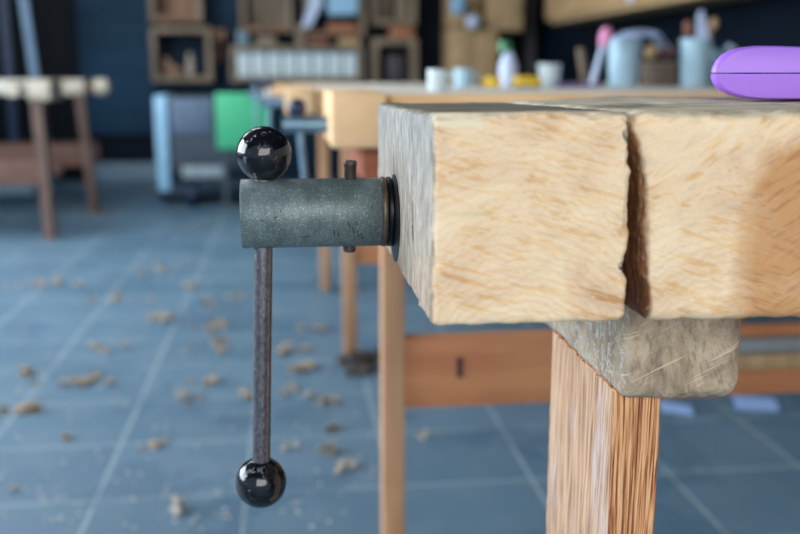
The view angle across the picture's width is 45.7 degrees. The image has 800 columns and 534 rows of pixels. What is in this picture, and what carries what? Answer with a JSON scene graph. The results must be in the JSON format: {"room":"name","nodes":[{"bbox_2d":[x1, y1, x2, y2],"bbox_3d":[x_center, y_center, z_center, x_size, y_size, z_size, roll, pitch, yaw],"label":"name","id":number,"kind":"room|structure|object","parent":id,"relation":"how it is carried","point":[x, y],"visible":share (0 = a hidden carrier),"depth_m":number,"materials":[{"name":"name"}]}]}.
{"room":"woodworking shop","nodes":[
{"label":"woodworking shop","id":0,"kind":"room"},
{"bbox_2d":[55,0,542,181],"bbox_3d":[-2.851,-2.276,7.480,8.120,3.200,0.120,-1,12,-6],"label":"wall","id":1,"kind":"structure","parent":0,"point":[114,148],"depth_m":7.84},
{"bbox_2d":[0,0,84,180],"bbox_3d":[-3.122,-1.813,7.442,1.152,2.290,0.073,-1,12,-6],"label":"door","id":2,"kind":"structure","parent":1,"relation":"in","point":[53,21],"depth_m":7.50,"materials":[{"name":"black"}]},
{"bbox_2d":[64,162,156,181],"bbox_3d":[-2.328,-0.778,7.771,0.841,0.150,0.028,-1,12,-6],"label":"baseboard","id":3,"kind":"structure","parent":1,"relation":"attached to","point":[127,171],"depth_m":7.77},
{"bbox_2d":[75,0,154,134],"bbox_3d":[-2.310,-2.164,7.483,0.655,2.220,0.038,-1,12,-6],"label":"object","id":4,"kind":"structure","parent":1,"relation":"attached to","point":[113,36],"depth_m":7.58,"materials":[{"name":"blue paint"}]},
{"bbox_2d":[148,0,204,23],"bbox_3d":[-1.748,-2.164,7.417,0.408,0.500,0.220,-1,12,-6],"label":"crate","id":5,"kind":"object","parent":1,"relation":"attached to","point":[160,11],"visible":1,"depth_m":7.47,"materials":[{"name":"brown wood"}]},
{"bbox_2d":[149,27,214,81],"bbox_3d":[-1.718,-1.680,7.520,0.471,0.420,0.220,-1,12,-6],"label":"crate","id":6,"kind":"object","parent":1,"relation":"attached to","point":[154,31],"visible":1,"depth_m":7.43,"materials":[{"name":"brown wood"}]},
{"bbox_2d":[164,57,182,74],"bbox_3d":[-1.785,-1.585,7.480,0.140,0.140,0.060,-1,12,-6],"label":"plane","id":7,"kind":"object","parent":6,"relation":"in","point":[170,68],"visible":1,"depth_m":7.46,"materials":[{"name":"brown wood"}]},
{"bbox_2d":[186,53,194,74],"bbox_3d":[-1.654,-1.603,7.492,0.064,0.170,0.064,-1,12,-6],"label":"bottle","id":8,"kind":"object","parent":6,"relation":"in","point":[190,68],"visible":1,"depth_m":7.47,"materials":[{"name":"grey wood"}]},
{"bbox_2d":[204,29,226,60],"bbox_3d":[-1.461,-1.760,7.544,0.170,0.245,0.080,-1,12,-6],"label":"mallet","id":9,"kind":"object","parent":6,"relation":"hanging from","point":[218,35],"visible":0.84,"depth_m":7.50,"materials":[{"name":"brown wood"}]},
{"bbox_2d":[151,0,371,179],"bbox_3d":[-1.123,-2.007,7.666,1.803,2.600,0.019,-1,12,-6],"label":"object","id":10,"kind":"structure","parent":1,"relation":"attached to","point":[219,14],"depth_m":7.71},
{"bbox_2d":[239,0,292,32],"bbox_3d":[-1.059,-2.204,7.490,0.412,0.692,0.220,-1,12,-6],"label":"crate","id":11,"kind":"object","parent":1,"relation":"attached to","point":[251,28],"visible":0.88,"depth_m":7.50,"materials":[{"name":"brown wood"}]},
{"bbox_2d":[229,46,363,81],"bbox_3d":[-0.826,-1.629,7.625,1.056,0.278,0.280,-1,12,-6],"label":"crate","id":12,"kind":"object","parent":1,"relation":"attached to","point":[232,49],"visible":0.98,"depth_m":7.50,"materials":[{"name":"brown wood"}]},
{"bbox_2d":[237,30,248,45],"bbox_3d":[-1.240,-1.807,7.499,0.090,0.120,0.100,-1,12,-6],"label":"tin","id":13,"kind":"object","parent":12,"relation":"on","point":[242,37],"visible":0.87,"depth_m":7.45,"materials":[{"name":"blue metal"}]},
{"bbox_2d":[236,52,251,76],"bbox_3d":[-1.239,-1.611,7.554,0.110,0.190,0.180,-1,12,-6],"label":"carton","id":14,"kind":"object","parent":12,"relation":"in","point":[243,58],"visible":1,"depth_m":7.47,"materials":[{"name":"cardboard"}]},
{"bbox_2d":[252,52,266,76],"bbox_3d":[-1.120,-1.613,7.568,0.110,0.190,0.180,-1,12,-6],"label":"carton","id":15,"kind":"object","parent":12,"relation":"in","point":[258,58],"visible":1,"depth_m":7.49,"materials":[{"name":"cardboard"}]},
{"bbox_2d":[256,35,275,45],"bbox_3d":[-1.061,-1.791,7.523,0.160,0.080,0.100,-1,12,-6],"label":"wooden block","id":16,"kind":"object","parent":12,"relation":"on","point":[261,40],"visible":0.98,"depth_m":7.48,"materials":[{"name":"brown wood"}]},
{"bbox_2d":[267,52,281,76],"bbox_3d":[-1.001,-1.616,7.581,0.110,0.190,0.180,-1,12,-6],"label":"carton","id":17,"kind":"object","parent":12,"relation":"in","point":[274,58],"visible":1,"depth_m":7.50,"materials":[{"name":"cardboard"}]},
{"bbox_2d":[282,52,296,76],"bbox_3d":[-0.882,-1.619,7.595,0.110,0.190,0.180,-1,12,-6],"label":"carton","id":18,"kind":"object","parent":12,"relation":"in","point":[289,58],"visible":1,"depth_m":7.51,"materials":[{"name":"cardboard"}]},
{"bbox_2d":[295,24,304,45],"bbox_3d":[-0.795,-1.842,7.544,0.070,0.170,0.100,-1,12,-6],"label":"wooden block","id":19,"kind":"object","parent":12,"relation":"on","point":[299,32],"visible":0.86,"depth_m":7.50,"materials":[{"name":"brown wood"}]},
{"bbox_2d":[297,52,311,76],"bbox_3d":[-0.763,-1.621,7.608,0.110,0.190,0.180,-1,12,-6],"label":"carton","id":20,"kind":"object","parent":12,"relation":"in","point":[304,58],"visible":1,"depth_m":7.53,"materials":[{"name":"cardboard"}]},
{"bbox_2d":[308,38,327,45],"bbox_3d":[-0.653,-1.791,7.571,0.160,0.060,0.100,-1,12,-6],"label":"wooden block","id":21,"kind":"object","parent":12,"relation":"on","point":[311,41],"visible":0.96,"depth_m":7.52,"materials":[{"name":"brown wood"}]},
{"bbox_2d":[312,52,326,76],"bbox_3d":[-0.645,-1.624,7.622,0.110,0.190,0.180,-1,12,-6],"label":"carton","id":22,"kind":"object","parent":12,"relation":"in","point":[319,58],"visible":1,"depth_m":7.54,"materials":[{"name":"cardboard"}]},
{"bbox_2d":[327,52,341,76],"bbox_3d":[-0.526,-1.627,7.635,0.110,0.190,0.180,-1,12,-6],"label":"carton","id":23,"kind":"object","parent":12,"relation":"in","point":[334,58],"visible":1,"depth_m":7.55,"materials":[{"name":"cardboard"}]},
{"bbox_2d":[338,38,359,45],"bbox_3d":[-0.408,-1.799,7.598,0.170,0.065,0.100,-1,12,-6],"label":"wooden block","id":24,"kind":"object","parent":12,"relation":"on","point":[341,41],"visible":0.91,"depth_m":7.55,"materials":[{"name":"beige wood"}]},
{"bbox_2d":[342,52,356,76],"bbox_3d":[-0.407,-1.630,7.648,0.110,0.190,0.180,-1,12,-6],"label":"carton","id":25,"kind":"object","parent":12,"relation":"in","point":[349,59],"visible":0.97,"depth_m":7.57,"materials":[{"name":"cardboard"}]},
{"bbox_2d":[303,0,365,36],"bbox_3d":[-0.527,-2.206,7.552,0.488,0.729,0.220,-1,12,-6],"label":"crate","id":26,"kind":"object","parent":1,"relation":"attached to","point":[361,3],"visible":0.92,"depth_m":7.52,"materials":[{"name":"brown wood"}]},
{"bbox_2d":[301,0,321,27],"bbox_3d":[-0.695,-2.076,7.433,0.168,0.402,0.006,-1,12,-6],"label":"paper sheet","id":27,"kind":"object","parent":26,"relation":"hanging from","point":[314,6],"visible":1,"depth_m":7.45,"materials":[{"name":"white paper"}]},
{"bbox_2d":[327,0,356,14],"bbox_3d":[-0.453,-2.133,7.450,0.250,0.304,0.006,-1,12,-6],"label":"paper sheet","id":28,"kind":"object","parent":26,"relation":"hanging from","point":[335,7],"visible":1,"depth_m":7.47,"materials":[{"name":"blue paper"}]},
{"bbox_2d":[327,23,356,30],"bbox_3d":[-0.462,-1.909,7.569,0.240,0.060,0.080,-1,12,-6],"label":"plane","id":29,"kind":"object","parent":26,"relation":"on","point":[330,26],"visible":0.97,"depth_m":7.53,"materials":[{"name":"orange wood"}]},
{"bbox_2d":[370,0,416,26],"bbox_3d":[-0.057,-2.263,7.596,0.358,0.648,0.220,-1,12,-6],"label":"crate","id":30,"kind":"object","parent":1,"relation":"attached to","point":[384,6],"visible":1,"depth_m":7.61,"materials":[{"name":"brown wood"}]},
{"bbox_2d":[369,38,417,82],"bbox_3d":[-0.053,-1.641,7.724,0.372,0.424,0.220,-1,12,-6],"label":"crate","id":31,"kind":"object","parent":1,"relation":"attached to","point":[374,43],"visible":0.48,"depth_m":7.61,"materials":[{"name":"brown wood"}]},
{"bbox_2d":[386,54,405,82],"bbox_3d":[-0.033,-1.599,7.699,0.150,0.240,0.130,-1,12,-6],"label":"grinder","id":32,"kind":"object","parent":31,"relation":"on","point":[395,63],"visible":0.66,"depth_m":7.64,"materials":[{"name":"grey metal"}]},
{"bbox_2d":[389,26,413,37],"bbox_3d":[0.013,-1.887,7.640,0.200,0.090,0.100,-1,12,-6],"label":"block","id":33,"kind":"object","parent":31,"relation":"on","point":[394,31],"visible":0.98,"depth_m":7.59,"materials":[{"name":"orange wood"}]},
{"bbox_2d":[443,0,481,27],"bbox_3d":[0.503,-2.293,7.598,0.268,0.726,0.332,-1,12,-6],"label":"upper cabinet","id":34,"kind":"object","parent":1,"relation":"attached to","point":[450,20],"visible":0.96,"depth_m":7.51,"materials":[{"name":"beige wood"}]},
{"bbox_2d":[450,0,467,14],"bbox_3d":[0.461,-2.034,7.343,0.140,0.165,0.182,-1,12,-6],"label":"bag","id":35,"kind":"object","parent":34,"relation":"hanging from","point":[458,7],"visible":1,"depth_m":7.30,"materials":[{"name":"blue paint"}]},
{"bbox_2d":[466,15,479,28],"bbox_3d":[0.567,-1.904,7.383,0.110,0.110,0.110,-1,12,-6],"label":"ball","id":36,"kind":"object","parent":34,"relation":"hanging from","point":[473,21],"visible":1,"depth_m":7.35,"materials":[{"name":"white plastic"}]},
{"bbox_2d":[442,28,497,82],"bbox_3d":[0.566,-1.645,7.713,0.394,0.559,0.382,-1,12,-6],"label":"cardboard box","id":37,"kind":"object","parent":1,"relation":"attached to","point":[476,49],"visible":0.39,"depth_m":7.52,"materials":[{"name":"beige cardboard"}]},
{"bbox_2d":[477,0,522,32],"bbox_3d":[0.810,-2.277,7.617,0.302,0.764,0.372,-1,12,-6],"label":"upper cabinet","id":38,"kind":"object","parent":1,"relation":"attached to","point":[506,16],"visible":0.9,"depth_m":7.50,"materials":[{"name":"beige wood"}]},
{"bbox_2d":[523,0,536,75],"bbox_3d":[1.082,-2.247,7.840,0.075,3.000,0.088,-1,12,-6],"label":"trim","id":39,"kind":"structure","parent":1,"relation":"attached to","point":[530,5],"depth_m":7.88,"materials":[{"name":"black"}]},
{"bbox_2d":[0,179,799,533],"bbox_3d":[-2.218,0.319,2.949,8.240,0.060,10.120,-1,12,-6],"label":"floor","id":40,"kind":"structure","parent":0,"point":[722,468],"depth_m":2.46,"materials":[{"name":"tile"}]},
{"bbox_2d":[0,185,34,195],"bbox_3d":[-3.131,-0.640,7.430,0.567,0.012,1.375,-5,13,-24],"label":"sheet","id":41,"kind":"object","parent":40,"relation":"on","point":[4,189],"visible":0.6,"depth_m":7.11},
{"bbox_2d":[19,367,34,376],"bbox_3d":[-1.101,0.306,2.797,0.036,0.024,0.044,1,12,7],"label":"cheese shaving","id":42,"kind":"object","parent":40,"relation":"on","point":[25,371],"visible":1,"depth_m":2.79,"materials":[{"name":"beige wood"}]},
{"bbox_2d":[19,401,41,413],"bbox_3d":[-0.971,0.368,2.493,0.055,0.025,0.034,-7,13,-30],"label":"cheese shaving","id":43,"kind":"object","parent":40,"relation":"on","point":[33,406],"visible":1,"depth_m":2.49,"materials":[{"name":"beige wood"}]},
{"bbox_2d":[0,80,62,239],"bbox_3d":[-2.773,-0.572,5.074,1.900,0.838,0.500,-1,12,-6],"label":"workbench","id":44,"kind":"object","parent":40,"relation":"on","point":[39,168],"visible":1,"depth_m":4.97,"materials":[{"name":"brown wood"}]},
{"bbox_2d":[19,0,55,191],"bbox_3d":[-2.665,-1.560,6.868,0.198,2.046,0.050,-1,12,-6],"label":"leaning pole","id":45,"kind":"object","parent":40,"relation":"on","point":[25,10],"visible":0.56,"depth_m":6.83,"materials":[{"name":"metal"}]},
{"bbox_2d":[0,79,109,212],"bbox_3d":[-2.904,-0.774,6.059,2.136,0.838,0.473,-1,12,-6],"label":"workbench","id":46,"kind":"object","parent":40,"relation":"on","point":[84,152],"visible":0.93,"depth_m":5.95,"materials":[{"name":"brown wood"}]},
{"bbox_2d":[0,204,339,489],"bbox_3d":[-1.171,0.009,4.257,1.126,0.019,4.558,-4,12,-18],"label":"wood shavings","id":47,"kind":"object","parent":40,"relation":"on","point":[306,365],"visible":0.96,"depth_m":3.02},
{"bbox_2d":[169,494,185,514],"bbox_3d":[-0.455,0.480,1.928,0.040,0.031,0.028,9,14,36],"label":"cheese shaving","id":48,"kind":"object","parent":40,"relation":"on","point":[179,504],"visible":1,"depth_m":1.93,"materials":[{"name":"beige wood"}]},
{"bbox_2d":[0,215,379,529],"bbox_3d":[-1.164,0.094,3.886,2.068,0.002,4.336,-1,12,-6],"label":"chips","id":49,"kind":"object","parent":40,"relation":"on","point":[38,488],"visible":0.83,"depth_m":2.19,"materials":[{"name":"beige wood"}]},
{"bbox_2d":[153,94,251,205],"bbox_3d":[-1.288,-0.792,6.437,0.768,0.735,0.572,-1,12,-6],"label":"trolley","id":50,"kind":"object","parent":40,"relation":"on","point":[185,126],"visible":0.48,"depth_m":6.22,"materials":[{"name":"metal"}]},
{"bbox_2d":[215,93,267,210],"bbox_3d":[-1.002,-0.744,6.126,0.346,0.744,0.150,-1,12,-6],"label":"board","id":51,"kind":"object","parent":40,"relation":"on","point":[235,113],"visible":0.49,"depth_m":6.05,"materials":[{"name":"plastic"}]},
{"bbox_2d":[280,441,298,450],"bbox_3d":[-0.266,0.422,2.255,0.045,0.015,0.028,-11,16,-43],"label":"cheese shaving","id":52,"kind":"object","parent":40,"relation":"on","point":[285,446],"visible":1,"depth_m":2.25,"materials":[{"name":"beige wood"}]},
{"bbox_2d":[316,441,337,455],"bbox_3d":[-0.170,0.423,2.225,0.052,0.024,0.040,-1,12,-6],"label":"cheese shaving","id":53,"kind":"object","parent":40,"relation":"on","point":[329,448],"visible":1,"depth_m":2.22,"materials":[{"name":"beige wood"}]},
{"bbox_2d":[324,421,340,432],"bbox_3d":[-0.172,0.398,2.366,0.025,0.017,0.046,10,15,41],"label":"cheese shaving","id":54,"kind":"object","parent":40,"relation":"on","point":[330,427],"visible":1,"depth_m":2.37,"materials":[{"name":"beige wood"}]},
{"bbox_2d":[333,457,355,473],"bbox_3d":[-0.131,0.444,2.136,0.062,0.020,0.038,-11,16,-42],"label":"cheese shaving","id":55,"kind":"object","parent":40,"relation":"on","point":[341,464],"visible":1,"depth_m":2.14,"materials":[{"name":"beige wood"}]},
{"bbox_2d":[332,350,379,376],"bbox_3d":[-0.132,0.278,2.869,0.145,0.051,0.224,0,12,1],"label":"heap","id":56,"kind":"object","parent":40,"relation":"on","point":[361,358],"visible":0.99,"depth_m":2.86,"materials":[{"name":"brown wood"}]},
{"bbox_2d":[413,429,428,439],"bbox_3d":[0.048,0.408,2.326,0.039,0.013,0.038,4,12,20],"label":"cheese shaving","id":57,"kind":"object","parent":40,"relation":"on","point":[425,432],"visible":1,"depth_m":2.33,"materials":[{"name":"beige wood"}]},
{"bbox_2d":[248,77,679,290],"bbox_3d":[0.257,-0.386,4.103,1.771,0.856,0.520,-1,12,-6],"label":"workbench","id":58,"kind":"object","parent":40,"relation":"on","point":[278,89],"visible":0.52,"depth_m":3.79,"materials":[{"name":"brown wood"}]},
{"bbox_2d":[259,78,742,355],"bbox_3d":[0.482,-0.211,3.251,1.880,0.856,0.600,-1,12,-6],"label":"workbench","id":59,"kind":"object","parent":40,"relation":"on","point":[313,96],"visible":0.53,"depth_m":2.93,"materials":[{"name":"brown wood"}]},
{"bbox_2d":[454,69,479,86],"bbox_3d":[0.209,-0.603,3.030,0.077,0.056,0.060,5,13,24],"label":"mug","id":60,"kind":"object","parent":59,"relation":"on","point":[463,77],"visible":0.94,"depth_m":3.01,"materials":[{"name":"ceramic"}]},
{"bbox_2d":[475,77,500,86],"bbox_3d":[0.271,-0.569,2.926,0.076,0.032,0.040,-1,12,-6],"label":"chisel","id":61,"kind":"object","parent":59,"relation":"on","point":[490,81],"visible":1,"depth_m":2.91,"materials":[{"name":"yellow plastic"}]},
{"bbox_2d":[498,41,517,86],"bbox_3d":[0.339,-0.639,2.991,0.063,0.143,0.058,-1,12,-6],"label":"spray bottle","id":62,"kind":"object","parent":59,"relation":"on","point":[508,67],"visible":0.89,"depth_m":2.97,"materials":[{"name":"white plastic"}]},
{"bbox_2d":[513,76,540,86],"bbox_3d":[0.393,-0.573,2.939,0.082,0.034,0.042,-1,12,-6],"label":"block","id":63,"kind":"object","parent":59,"relation":"on","point":[518,81],"visible":1,"depth_m":2.92,"materials":[{"name":"yellow plastic"}]},
{"bbox_2d":[537,64,561,86],"bbox_3d":[0.473,-0.608,3.014,0.078,0.072,0.079,-1,12,-6],"label":"plastic tub","id":64,"kind":"object","parent":59,"relation":"on","point":[549,74],"visible":0.95,"depth_m":2.99,"materials":[{"name":"white plastic"}]},
{"bbox_2d":[554,83,601,86],"bbox_3d":[0.557,-0.571,2.985,0.142,0.011,0.070,-1,12,-6],"label":"cloth","id":65,"kind":"object","parent":59,"relation":"on","point":[583,84],"visible":0.96,"depth_m":2.95,"materials":[{"name":"fabric"}]},
{"bbox_2d":[589,27,612,84],"bbox_3d":[0.624,-0.654,2.950,0.070,0.180,0.038,-1,12,-6],"label":"scrub brush","id":66,"kind":"object","parent":65,"relation":"on","point":[605,37],"visible":1,"depth_m":2.94,"materials":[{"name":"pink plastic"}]},
{"bbox_2d":[577,47,588,82],"bbox_3d":[0.591,-0.652,3.070,0.046,0.112,0.028,-1,12,-6],"label":"tool","id":67,"kind":"object","parent":59,"relation":"on","point":[584,77],"visible":1,"depth_m":3.06,"materials":[{"name":"brown wood"}]},
{"bbox_2d":[608,38,641,86],"bbox_3d":[0.715,-0.652,3.033,0.109,0.150,0.109,-1,12,-6],"label":"bucket","id":68,"kind":"object","parent":59,"relation":"on","point":[623,53],"visible":0.88,"depth_m":3.00,"materials":[{"name":"blue metal"}]},
{"bbox_2d":[639,61,679,85],"bbox_3d":[0.865,-0.642,3.156,0.138,0.081,0.138,-1,12,-6],"label":"storage basket","id":69,"kind":"object","parent":59,"relation":"on","point":[652,73],"visible":0.94,"depth_m":3.10,"materials":[{"name":"wicker"}]},
{"bbox_2d":[612,29,677,58],"bbox_3d":[0.794,-0.730,3.119,0.213,0.096,0.100,-1,12,-6],"label":"folded cloth","id":70,"kind":"object","parent":69,"relation":"on","point":[657,37],"visible":0.88,"depth_m":3.09,"materials":[{"name":"fabric"}]},
{"bbox_2d":[645,44,658,59],"bbox_3d":[0.832,-0.711,3.138,0.049,0.052,0.044,-1,12,-6],"label":"rag","id":71,"kind":"object","parent":69,"relation":"in","point":[651,50],"visible":1,"depth_m":3.12,"materials":[{"name":"beige fabric"}]},
{"bbox_2d":[661,44,676,58],"bbox_3d":[0.890,-0.713,3.146,0.046,0.049,0.048,-1,12,-6],"label":"rag","id":72,"kind":"object","parent":69,"relation":"in","point":[667,53],"visible":0.91,"depth_m":3.13,"materials":[{"name":"brown fabric"}]},
{"bbox_2d":[680,38,712,86],"bbox_3d":[0.957,-0.662,3.080,0.103,0.151,0.103,-1,12,-6],"label":"bucket","id":73,"kind":"object","parent":59,"relation":"on","point":[695,54],"visible":1,"depth_m":3.04,"materials":[{"name":"blue metal"}]},
{"bbox_2d":[683,21,692,38],"bbox_3d":[0.927,-0.699,3.069,0.031,0.188,0.028,-1,12,-6],"label":"brush","id":74,"kind":"object","parent":73,"relation":"in","point":[688,25],"visible":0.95,"depth_m":3.05,"materials":[{"name":"brown wood"}]},
{"bbox_2d":[696,10,712,61],"bbox_3d":[0.979,-0.722,3.050,0.059,0.200,0.005,-1,12,-6],"label":"scraper","id":75,"kind":"object","parent":73,"relation":"in","point":[702,30],"visible":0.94,"depth_m":3.04,"materials":[{"name":"white plastic"}]},
{"bbox_2d":[709,18,718,38],"bbox_3d":[0.997,-0.708,3.075,0.059,0.192,0.026,-1,12,-6],"label":"brush","id":76,"kind":"object","parent":73,"relation":"in","point":[713,24],"visible":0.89,"depth_m":3.05,"materials":[{"name":"brown wood"}]},
{"bbox_2d":[709,44,735,85],"bbox_3d":[1.094,-0.679,3.196,0.101,0.138,0.072,-1,12,-6],"label":"jug","id":77,"kind":"object","parent":59,"relation":"on","point":[716,52],"visible":0.19,"depth_m":3.17,"materials":[{"name":"white paper"}]},
{"bbox_2d":[235,95,799,533],"bbox_3d":[0.699,0.280,0.866,1.671,0.855,0.358,-1,12,-6],"label":"workbench","id":78,"kind":"object","parent":40,"relation":"on","point":[643,231],"visible":1,"depth_m":0.57,"materials":[{"name":"brown wood"}]},
{"bbox_2d":[711,46,799,99],"bbox_3d":[0.330,-0.153,0.746,0.200,0.040,0.058,-1,12,-6],"label":"tool case","id":79,"kind":"object","parent":78,"relation":"on","point":[752,72],"visible":1,"depth_m":0.71,"materials":[{"name":"purple plastic"}]},
{"bbox_2d":[282,88,799,533],"bbox_3d":[0.790,0.064,1.948,2.030,0.842,0.515,-1,12,-6],"label":"workbench","id":80,"kind":"object","parent":40,"relation":"on","point":[503,367],"visible":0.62,"depth_m":1.68,"materials":[{"name":"brown wood"}]},
{"bbox_2d":[427,69,455,91],"bbox_3d":[0.073,-0.328,1.668,0.051,0.038,0.035,-1,12,-6],"label":"mug","id":81,"kind":"object","parent":80,"relation":"on","point":[436,78],"visible":1,"depth_m":1.66,"materials":[{"name":"white ceramic"}]},
{"bbox_2d":[660,401,693,415],"bbox_3d":[0.731,0.374,2.519,0.100,0.003,0.076,5,12,21],"label":"paper slip","id":82,"kind":"object","parent":40,"relation":"on","point":[669,407],"visible":0.86,"depth_m":2.51,"materials":[{"name":"paper"}]},
{"bbox_2d":[733,396,779,411],"bbox_3d":[0.956,0.368,2.548,0.110,0.003,0.105,3,12,13],"label":"paper slip","id":83,"kind":"object","parent":40,"relation":"on","point":[741,402],"visible":1,"depth_m":2.55,"materials":[{"name":"paper"}]},
{"bbox_2d":[541,0,799,84],"bbox_3d":[1.815,-1.372,3.077,0.120,3.200,10.120,-1,12,-6],"label":"wall","id":84,"kind":"structure","parent":0,"point":[742,23],"depth_m":5.19,"materials":[{"name":"blue paint"}]},
{"bbox_2d":[545,0,737,23],"bbox_3d":[1.387,-1.517,5.016,0.282,0.295,3.650,-1,12,-6],"label":"wall shelf","id":85,"kind":"object","parent":84,"relation":"attached to","point":[557,11],"visible":1,"depth_m":5.64,"materials":[{"name":"beige wood"}]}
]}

